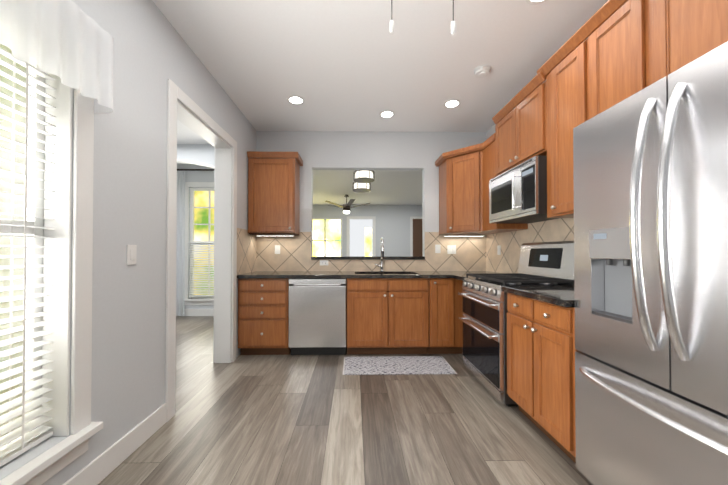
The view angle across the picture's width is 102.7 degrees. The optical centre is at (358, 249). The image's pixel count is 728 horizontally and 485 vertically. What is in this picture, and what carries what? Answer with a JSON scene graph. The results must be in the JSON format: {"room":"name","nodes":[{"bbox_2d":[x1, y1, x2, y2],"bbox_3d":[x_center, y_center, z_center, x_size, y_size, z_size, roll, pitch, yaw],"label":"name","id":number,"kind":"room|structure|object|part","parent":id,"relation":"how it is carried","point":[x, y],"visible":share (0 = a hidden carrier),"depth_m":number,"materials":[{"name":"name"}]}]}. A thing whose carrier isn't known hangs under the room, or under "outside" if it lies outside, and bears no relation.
{"room":"kitchen","nodes":[
{"label":"kitchen","id":0,"kind":"room"},
{"bbox_2d":[0,44,25,436],"bbox_3d":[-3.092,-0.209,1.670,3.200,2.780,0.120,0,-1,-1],"label":"window blind","id":1,"kind":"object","parent":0,"point":[19,240],"depth_m":1.63,"materials":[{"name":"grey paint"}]},
{"bbox_2d":[0,0,256,484],"bbox_3d":[-1.403,-0.211,1.447,0.170,2.780,7.820,0,-1,-1],"label":"wall","id":2,"kind":"structure","parent":0,"point":[153,52],"depth_m":1.71,"materials":[{"name":"grey paint"}]},
{"bbox_2d":[0,46,102,484],"bbox_3d":[-1.359,-0.048,0.826,0.222,2.020,1.240,0,-1,-1],"label":"window","id":3,"kind":"structure","parent":2,"relation":"in","point":[42,468],"depth_m":1.33,"materials":[{"name":"white paint"}]},
{"bbox_3d":[-1.449,-0.063,0.825,0.042,1.810,1.020,0,-1,-1],"label":"kitchen window frame","id":4,"kind":"part","parent":3,"relation":"part of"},
{"bbox_2d":[0,47,55,466],"bbox_3d":[-1.388,-0.061,0.826,0.067,1.782,0.988,0,-1,-1],"label":"window blinds","id":5,"kind":"object","parent":3,"relation":"attached to","point":[10,450],"visible":0.94,"depth_m":1.20,"materials":[{"name":"white plastic"}]},
{"bbox_2d":[0,0,113,113],"bbox_3d":[-1.246,-0.867,0.824,0.119,0.379,1.235,0,-1,-1],"label":"window valance","id":6,"kind":"object","parent":3,"relation":"attached to","point":[69,43],"visible":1,"depth_m":1.21,"materials":[{"name":"white fabric"}]},
{"bbox_2d":[63,403,166,484],"bbox_3d":[-1.282,1.094,-0.181,0.019,0.135,4.349,0,-1,-1],"label":"baseboard","id":7,"kind":"structure","parent":2,"relation":"attached to","point":[102,466],"depth_m":1.57,"materials":[{"name":"white paint"}]},
{"bbox_2d":[126,245,136,264],"bbox_3d":[-1.316,0.032,1.692,0.011,0.115,0.070,0,-1,-1],"label":"switch plate","id":8,"kind":"object","parent":2,"relation":"attached to","point":[131,254],"visible":1,"depth_m":1.68,"materials":[{"name":"white plastic"}]},
{"bbox_2d":[165,79,236,421],"bbox_3d":[-1.421,0.006,2.590,0.206,2.370,1.170,0,-1,-1],"label":"door frame","id":9,"kind":"structure","parent":2,"relation":"attached to","point":[225,222],"depth_m":3.06,"materials":[{"name":"white paint"}]},
{"bbox_2d":[237,228,256,274],"bbox_3d":[-1.348,0.033,3.513,0.005,0.535,0.665,0,-1,-1],"label":"tile backsplash","id":10,"kind":"structure","parent":2,"relation":"attached to","point":[255,253],"depth_m":3.49,"materials":[{"name":"beige tile"}]},
{"bbox_2d":[177,144,213,167],"bbox_3d":[-3.075,-0.180,4.391,3.080,2.780,0.128,0,-1,-1],"label":"wall","id":11,"kind":"structure","parent":0,"point":[200,154],"depth_m":4.35,"materials":[{"name":"grey paint"}]},
{"bbox_2d":[177,164,213,308],"bbox_3d":[-3.281,-0.170,5.387,2.700,2.780,0.120,0,-1,-1],"label":"wall","id":12,"kind":"structure","parent":0,"point":[199,176],"depth_m":5.34,"materials":[{"name":"grey paint"}]},
{"bbox_2d":[176,309,213,315],"bbox_3d":[-3.265,1.152,5.304,2.670,0.135,0.019,0,-1,-1],"label":"baseboard","id":13,"kind":"structure","parent":12,"relation":"attached to","point":[198,312],"depth_m":5.29,"materials":[{"name":"white paint"}]},
{"bbox_2d":[177,169,213,170],"bbox_3d":[-2.776,-1.436,5.293,1.593,0.048,0.106,0,-1,-1],"label":"curtain rod","id":14,"kind":"object","parent":12,"relation":"attached to","point":[195,169],"visible":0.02,"depth_m":5.25,"materials":[{"name":"brown metal"}]},
{"bbox_2d":[176,171,184,315],"bbox_3d":[-3.269,-0.112,5.242,0.280,2.600,0.043,0,-1,-1],"label":"curtain","id":15,"kind":"object","parent":14,"relation":"hanging from","point":[180,252],"visible":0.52,"depth_m":5.24,"materials":[{"name":"white fabric"}]},
{"bbox_2d":[184,182,213,304],"bbox_3d":[-2.620,-0.105,5.355,1.200,2.250,0.155,0,-1,-1],"label":"window","id":16,"kind":"structure","parent":12,"relation":"in","point":[201,301],"depth_m":5.33,"materials":[{"name":"white paint"}]},
{"bbox_2d":[189,242,213,296],"bbox_3d":[-2.620,0.359,5.347,0.960,1.004,0.044,0,-1,-1],"label":"window blinds","id":17,"kind":"object","parent":16,"relation":"attached to","point":[197,277],"visible":0.38,"depth_m":5.34,"materials":[{"name":"white plastic"}]},
{"bbox_3d":[-2.621,-0.120,5.407,0.980,2.040,0.050,0,-1,-1],"label":"dining room window frame","id":18,"kind":"part","parent":16,"relation":"part of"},
{"bbox_2d":[98,316,592,484],"bbox_3d":[-0.505,1.228,3.757,8.440,0.050,12.440,0,-1,-1],"label":"floor","id":19,"kind":"structure","parent":0,"point":[290,419],"depth_m":1.90,"materials":[{"name":"wood"}]},
{"bbox_2d":[238,278,290,354],"bbox_3d":[-1.064,0.764,3.528,0.556,0.874,0.631,0,-1,-1],"label":"base cabinet","id":20,"kind":"object","parent":19,"relation":"on","point":[263,303],"depth_m":3.22,"materials":[{"name":"brown wood"}]},
{"bbox_2d":[237,271,496,280],"bbox_3d":[0.186,0.395,3.393,3.052,0.221,0.948,0,-1,-1],"label":"countertop","id":21,"kind":"structure","parent":20,"relation":"on","point":[459,275],"depth_m":3.27,"materials":[{"name":"black stone"}]},
{"bbox_2d":[375,237,383,270],"bbox_3d":[0.270,0.066,3.766,0.124,0.442,0.154,0,-1,-1],"label":"faucet","id":22,"kind":"object","parent":21,"relation":"on","point":[382,254],"visible":1,"depth_m":3.73,"materials":[{"name":"silver metal"}]},
{"bbox_2d":[289,278,346,354],"bbox_3d":[-0.461,0.765,3.533,0.634,0.872,0.634,0,-1,-1],"label":"dishwasher","id":23,"kind":"object","parent":19,"relation":"on","point":[317,316],"visible":0.94,"depth_m":3.22,"materials":[{"name":"grey metal"}]},
{"bbox_2d":[343,356,456,374],"bbox_3d":[0.392,1.191,3.004,1.094,0.008,0.465,0,-1,-1],"label":"kitchen rug","id":24,"kind":"object","parent":19,"relation":"on","point":[388,365],"visible":0.96,"depth_m":2.97,"materials":[{"name":"grey fabric"}]},
{"bbox_2d":[414,278,457,353],"bbox_3d":[0.915,0.764,3.560,0.290,0.874,0.631,0,-1,-1],"label":"base cabinet","id":25,"kind":"object","parent":19,"relation":"on","point":[433,297],"depth_m":3.25,"materials":[{"name":"brown wood"}]},
{"bbox_2d":[454,279,463,353],"bbox_3d":[1.356,0.764,3.567,0.707,0.874,0.631,0,-1,-1],"label":"base cabinet","id":26,"kind":"object","parent":19,"relation":"on","point":[458,324],"depth_m":3.27,"materials":[{"name":"brown wood"}]},
{"bbox_2d":[458,241,573,406],"bbox_3d":[1.355,0.563,2.553,0.742,1.255,0.760,0,-1,-1],"label":"range","id":27,"kind":"object","parent":19,"relation":"on","point":[484,308],"visible":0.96,"depth_m":2.41,"materials":[{"name":"silver metal"}]},
{"bbox_2d":[507,293,578,462],"bbox_3d":[1.400,0.746,1.837,0.674,0.874,0.658,0,-1,-1],"label":"base cabinet","id":28,"kind":"object","parent":19,"relation":"on","point":[541,349],"visible":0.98,"depth_m":1.73,"materials":[{"name":"brown wood"}]},
{"bbox_2d":[501,286,574,307],"bbox_3d":[1.401,0.287,1.843,0.671,0.038,0.661,0,-1,-1],"label":"countertop","id":29,"kind":"structure","parent":28,"relation":"on","point":[562,296],"depth_m":1.80,"materials":[{"name":"black stone"}]},
{"bbox_2d":[573,41,727,484],"bbox_3d":[1.389,0.267,1.051,0.721,1.815,0.904,0,-1,-1],"label":"refrigerator","id":30,"kind":"object","parent":19,"relation":"on","point":[650,169],"visible":1,"depth_m":1.09,"materials":[{"name":"silver metal"}]},
{"bbox_2d":[313,205,421,255],"bbox_3d":[0.807,-0.122,9.953,5.620,2.780,0.120,0,-1,-1],"label":"wall","id":31,"kind":"structure","parent":0,"point":[393,226],"depth_m":9.90,"materials":[{"name":"grey paint"}]},
{"bbox_2d":[313,218,342,255],"bbox_3d":[-1.132,-0.293,9.844,1.180,1.540,0.030,0,-1,-1],"label":"living room window","id":32,"kind":"structure","parent":31,"relation":"in","point":[327,236],"depth_m":9.85,"materials":[{"name":"white glass"}]},
{"bbox_2d":[347,216,375,255],"bbox_3d":[0.088,0.077,9.860,0.980,2.380,0.032,0,-1,-1],"label":"glass door","id":33,"kind":"structure","parent":31,"relation":"attached to","point":[361,235],"depth_m":9.87,"materials":[{"name":"white paint"}]},
{"bbox_2d":[410,217,422,255],"bbox_3d":[2.078,0.077,9.883,0.640,2.380,0.045,0,-1,-1],"label":"room door","id":34,"kind":"structure","parent":31,"relation":"in","point":[416,245],"depth_m":9.87,"materials":[{"name":"brown wood"}]},
{"bbox_2d":[256,131,485,259],"bbox_3d":[1.177,-0.185,3.958,5.070,2.780,0.120,0,-1,-1],"label":"wall","id":35,"kind":"structure","parent":0,"point":[345,150],"depth_m":3.90,"materials":[{"name":"grey paint"}]},
{"bbox_2d":[247,151,302,235],"bbox_3d":[-1.039,-0.678,3.672,0.611,0.990,0.374,0,-1,-1],"label":"upper cabinet","id":36,"kind":"object","parent":35,"relation":"attached to","point":[273,193],"visible":0.98,"depth_m":3.53,"materials":[{"name":"brown wood"}]},
{"bbox_2d":[256,235,293,235],"bbox_3d":[-1.064,-0.175,3.722,0.480,0.014,0.040,0,-1,-1],"label":"under-cabinet light","id":37,"kind":"object","parent":36,"relation":"attached to","point":[274,235],"visible":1,"depth_m":3.70,"materials":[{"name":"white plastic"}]},
{"bbox_2d":[311,256,424,258],"bbox_3d":[0.127,0.116,3.941,1.508,0.038,0.175,0,-1,-1],"label":"sill","id":38,"kind":"structure","parent":35,"relation":"on","point":[367,257],"depth_m":3.86,"materials":[{"name":"black stone"}]},
{"bbox_2d":[257,232,484,270],"bbox_3d":[0.178,-0.221,3.879,3.069,1.050,0.005,0,-1,-1],"label":"tile backsplash","id":39,"kind":"structure","parent":35,"relation":"attached to","point":[295,251],"depth_m":3.87,"materials":[{"name":"beige tile"}]},
{"bbox_2d":[275,245,279,253],"bbox_3d":[-1.071,0.004,3.848,0.070,0.115,0.011,0,-1,-1],"label":"switch plate","id":40,"kind":"object","parent":39,"relation":"attached to","point":[277,249],"visible":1,"depth_m":3.85,"materials":[{"name":"white plastic"}]},
{"bbox_2d":[320,260,327,264],"bbox_3d":[-0.456,0.179,3.857,0.115,0.070,0.010,0,-1,-1],"label":"outlet","id":41,"kind":"object","parent":39,"relation":"attached to","point":[323,262],"visible":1,"depth_m":3.86,"materials":[{"name":"white plastic"}]},
{"bbox_2d":[435,245,440,252],"bbox_3d":[1.058,-0.006,3.882,0.070,0.115,0.011,0,-1,-1],"label":"switch plate","id":42,"kind":"object","parent":39,"relation":"attached to","point":[437,248],"visible":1,"depth_m":3.88,"materials":[{"name":"white plastic"}]},
{"bbox_2d":[447,245,455,253],"bbox_3d":[1.244,0.004,3.885,0.116,0.115,0.011,0,-1,-1],"label":"switch plate","id":43,"kind":"object","parent":39,"relation":"attached to","point":[451,249],"visible":1,"depth_m":3.88,"materials":[{"name":"white plastic"}]},
{"bbox_2d":[152,0,621,204],"bbox_3d":[-0.505,-1.602,3.786,8.440,0.050,12.440,0,-1,-1],"label":"ceiling","id":44,"kind":"structure","parent":0,"point":[345,65],"depth_m":2.44,"materials":[{"name":"white paint"}]},
{"bbox_2d":[287,95,304,104],"bbox_3d":[-0.664,-1.579,3.083,0.184,0.008,0.184,0,-1,-1],"label":"recessed light","id":45,"kind":"object","parent":44,"relation":"in","point":[295,99],"visible":1,"depth_m":3.07,"materials":[{"name":"white paint"}]},
{"bbox_2d":[325,195,369,213],"bbox_3d":[-0.296,-1.260,8.181,1.259,0.539,1.306,0,-1,-1],"label":"room ceiling fan","id":46,"kind":"object","parent":44,"relation":"hanging from","point":[347,207],"visible":1,"depth_m":8.09,"materials":[{"name":"brown metal"}]},
{"bbox_2d":[353,182,370,191],"bbox_3d":[0.072,-1.428,6.494,0.402,0.239,0.400,0,-1,-1],"label":"ceiling fixture","id":47,"kind":"object","parent":44,"relation":"hanging from","point":[361,187],"visible":0.81,"depth_m":6.38,"materials":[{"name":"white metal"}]},
{"bbox_2d":[354,170,374,182],"bbox_3d":[0.106,-1.437,5.595,0.402,0.239,0.400,0,-1,-1],"label":"ceiling fixture","id":48,"kind":"object","parent":44,"relation":"hanging from","point":[363,176],"visible":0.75,"depth_m":5.48,"materials":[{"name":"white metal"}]},
{"bbox_2d":[379,110,394,117],"bbox_3d":[0.331,-1.576,3.399,0.184,0.008,0.184,0,-1,-1],"label":"recessed light","id":49,"kind":"object","parent":44,"relation":"in","point":[386,114],"visible":1,"depth_m":3.40,"materials":[{"name":"white paint"}]},
{"bbox_2d":[390,0,455,35],"bbox_3d":[0.168,-1.131,0.893,0.926,0.949,0.969,0,-1,-1],"label":"kitchen ceiling fan","id":50,"kind":"object","parent":44,"relation":"hanging from","point":[453,27],"visible":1,"depth_m":0.88,"materials":[{"name":"white plastic"}]},
{"bbox_2d":[443,99,460,107],"bbox_3d":[1.015,-1.578,3.160,0.184,0.008,0.184,0,-1,-1],"label":"recessed light","id":51,"kind":"object","parent":44,"relation":"in","point":[452,103],"visible":1,"depth_m":3.15,"materials":[{"name":"white paint"}]},
{"bbox_2d":[474,65,490,77],"bbox_3d":[1.095,-1.566,2.581,0.140,0.045,0.140,0,-1,-1],"label":"smoke detector","id":52,"kind":"object","parent":44,"relation":"attached to","point":[482,71],"visible":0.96,"depth_m":2.55,"materials":[{"name":"white plastic"}]},
{"bbox_2d":[525,0,547,4],"bbox_3d":[1.137,-1.593,1.802,0.184,0.008,0.184,0,-1,-1],"label":"recessed light","id":53,"kind":"object","parent":44,"relation":"in","point":[533,2],"visible":1,"depth_m":1.87,"materials":[{"name":"white paint"}]},
{"bbox_2d":[486,80,545,139],"bbox_3d":[1.824,-0.218,0.748,0.120,2.780,6.320,0,-1,-1],"label":"wall","id":54,"kind":"structure","parent":0,"point":[490,131],"depth_m":3.76,"materials":[{"name":"grey paint"}]},
{"bbox_2d":[435,133,527,234],"bbox_3d":[1.370,-0.688,3.425,0.683,0.975,0.945,0,-1,-1],"label":"upper cabinet","id":55,"kind":"object","parent":54,"relation":"attached to","point":[466,174],"visible":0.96,"depth_m":3.38,"materials":[{"name":"brown wood"}]},
{"bbox_2d":[444,235,483,236],"bbox_3d":[1.375,-0.174,3.801,0.520,0.014,0.040,0,-1,-1],"label":"under-cabinet light","id":56,"kind":"object","parent":55,"relation":"attached to","point":[463,235],"visible":1,"depth_m":3.79,"materials":[{"name":"white plastic"}]},
{"bbox_2d":[492,68,543,175],"bbox_3d":[1.555,-1.036,2.573,0.341,0.595,0.760,0,-1,-1],"label":"upper cabinet","id":57,"kind":"object","parent":54,"relation":"attached to","point":[519,132],"depth_m":2.49,"materials":[{"name":"brown wood"}]},
{"bbox_2d":[489,156,558,223],"bbox_3d":[1.500,-0.482,2.566,0.450,0.435,0.760,0,-1,-1],"label":"over-the-range microwave","id":58,"kind":"object","parent":57,"relation":"attached to","point":[517,194],"visible":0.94,"depth_m":2.42,"materials":[{"name":"silver metal"}]},
{"bbox_2d":[485,218,573,272],"bbox_3d":[1.730,-0.233,2.652,0.005,1.050,2.490,0,-1,-1],"label":"tile backsplash","id":59,"kind":"structure","parent":54,"relation":"attached to","point":[561,229],"depth_m":3.17,"materials":[{"name":"beige tile"}]},
{"bbox_2d":[497,245,500,254],"bbox_3d":[1.707,0.011,3.545,0.011,0.115,0.070,0,-1,-1],"label":"electrical outlet plate","id":60,"kind":"object","parent":59,"relation":"attached to","point":[498,249],"visible":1,"depth_m":3.53,"materials":[{"name":"white plastic"}]},
{"bbox_2d":[540,29,579,217],"bbox_3d":[1.564,-0.803,1.989,0.341,1.136,0.397,0,-1,-1],"label":"upper cabinet","id":61,"kind":"object","parent":54,"relation":"attached to","point":[562,69],"depth_m":2.01,"materials":[{"name":"brown wood"}]},
{"bbox_2d":[580,0,719,123],"bbox_3d":[1.574,-1.015,1.374,0.341,0.725,0.838,0,-1,-1],"label":"upper cabinet","id":62,"kind":"object","parent":54,"relation":"attached to","point":[628,48],"depth_m":1.47,"materials":[{"name":"brown wood"}]},
{"bbox_2d":[720,0,727,44],"bbox_3d":[1.582,-1.020,0.870,0.341,0.725,0.474,0,-1,-1],"label":"upper cabinet","id":63,"kind":"object","parent":54,"relation":"attached to","point":[723,3],"depth_m":1.13,"materials":[{"name":"brown wood"}]},
{"label":"outside","id":64,"kind":"structure","parent":0,"visible":0},
{"bbox_2d":[194,191,213,294],"bbox_3d":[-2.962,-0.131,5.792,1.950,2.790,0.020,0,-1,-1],"label":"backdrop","id":65,"kind":"structure","parent":64,"point":[201,199],"depth_m":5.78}
]}

